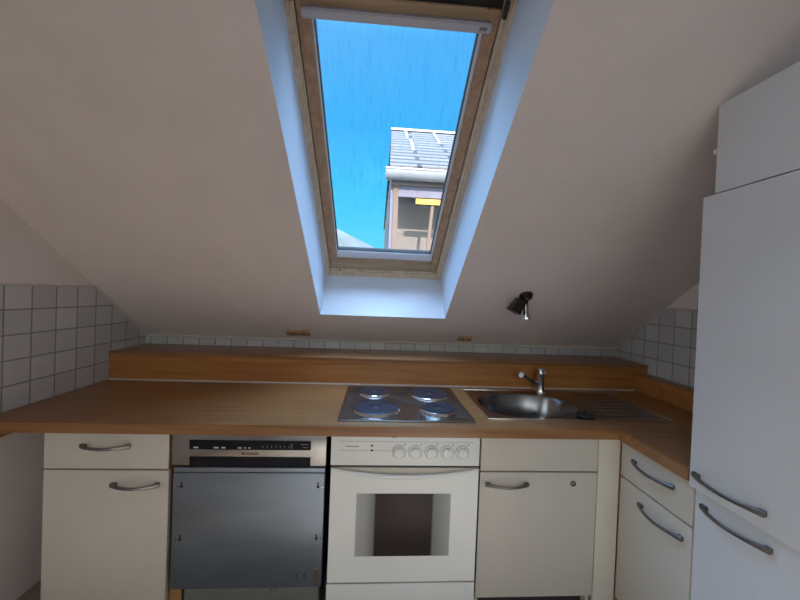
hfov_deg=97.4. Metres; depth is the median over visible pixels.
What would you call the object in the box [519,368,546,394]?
faucet
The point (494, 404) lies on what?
sink
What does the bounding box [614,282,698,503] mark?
wall
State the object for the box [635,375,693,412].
wooden ledge
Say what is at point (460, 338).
wall plate
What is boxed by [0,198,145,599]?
wall
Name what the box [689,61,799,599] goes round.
tall cabinet
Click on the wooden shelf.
(147, 361)
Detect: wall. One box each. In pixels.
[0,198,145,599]
[146,334,614,355]
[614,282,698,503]
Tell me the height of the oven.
0.738 m
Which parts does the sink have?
bowl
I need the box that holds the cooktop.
[337,386,475,422]
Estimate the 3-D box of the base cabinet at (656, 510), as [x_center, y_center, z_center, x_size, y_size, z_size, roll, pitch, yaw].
[1.177,0.962,1.308,0.608,0.758,0.334,2,1,-4]
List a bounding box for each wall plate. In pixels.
[285,330,309,335]
[457,336,472,341]
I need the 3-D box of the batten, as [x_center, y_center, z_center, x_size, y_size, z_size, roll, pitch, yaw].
[-1.515,0.503,1.122,0.027,0.044,0.620,2,1,-4]
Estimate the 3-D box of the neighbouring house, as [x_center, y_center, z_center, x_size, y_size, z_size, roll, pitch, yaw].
[1.545,0.785,11.757,4.515,12.850,7.967,2,1,-4]
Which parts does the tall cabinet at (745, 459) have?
handle, handle, door, door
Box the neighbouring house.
[384,127,454,250]
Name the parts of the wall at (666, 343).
tile panel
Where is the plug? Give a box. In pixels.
[576,410,595,418]
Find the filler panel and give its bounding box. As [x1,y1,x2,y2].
[590,440,620,599]
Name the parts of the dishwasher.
control panel, toe panel, fixing plate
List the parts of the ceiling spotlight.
lamp shade, lamp shade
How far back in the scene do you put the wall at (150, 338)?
2.28 m
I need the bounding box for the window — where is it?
[284,0,517,279]
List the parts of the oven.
knob, drawer, door, handle, control panel, knob, knob, knob, knob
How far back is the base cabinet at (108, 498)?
1.32 m
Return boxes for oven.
[326,436,479,599]
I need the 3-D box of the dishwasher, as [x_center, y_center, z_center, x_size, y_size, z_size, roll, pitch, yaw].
[-0.609,0.889,1.644,0.581,0.758,0.601,2,1,-4]
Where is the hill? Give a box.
[337,229,373,247]
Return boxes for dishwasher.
[170,435,330,599]
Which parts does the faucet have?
spout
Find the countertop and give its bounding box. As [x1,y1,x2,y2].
[0,380,692,480]
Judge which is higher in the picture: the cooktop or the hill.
the hill
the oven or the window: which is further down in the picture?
the oven
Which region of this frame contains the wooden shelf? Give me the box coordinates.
[108,343,647,390]
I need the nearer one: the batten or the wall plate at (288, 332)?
the batten
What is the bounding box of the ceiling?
[0,0,799,347]
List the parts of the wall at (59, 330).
tile panel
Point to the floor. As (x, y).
(34, 593)
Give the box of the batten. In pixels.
[0,433,10,437]
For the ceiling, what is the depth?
1.24 m
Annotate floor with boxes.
[17,504,618,599]
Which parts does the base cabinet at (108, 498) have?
handle, drawer, handle, panel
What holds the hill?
on the ground
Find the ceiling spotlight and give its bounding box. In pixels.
[506,291,532,319]
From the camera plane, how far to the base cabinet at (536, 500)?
1.44 m
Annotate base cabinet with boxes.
[40,433,181,599]
[473,438,598,599]
[614,442,695,599]
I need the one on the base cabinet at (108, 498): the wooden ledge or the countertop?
the countertop
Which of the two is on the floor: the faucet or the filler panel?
the filler panel
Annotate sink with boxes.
[462,389,674,421]
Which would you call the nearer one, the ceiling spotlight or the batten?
the batten
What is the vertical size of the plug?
0.028 m

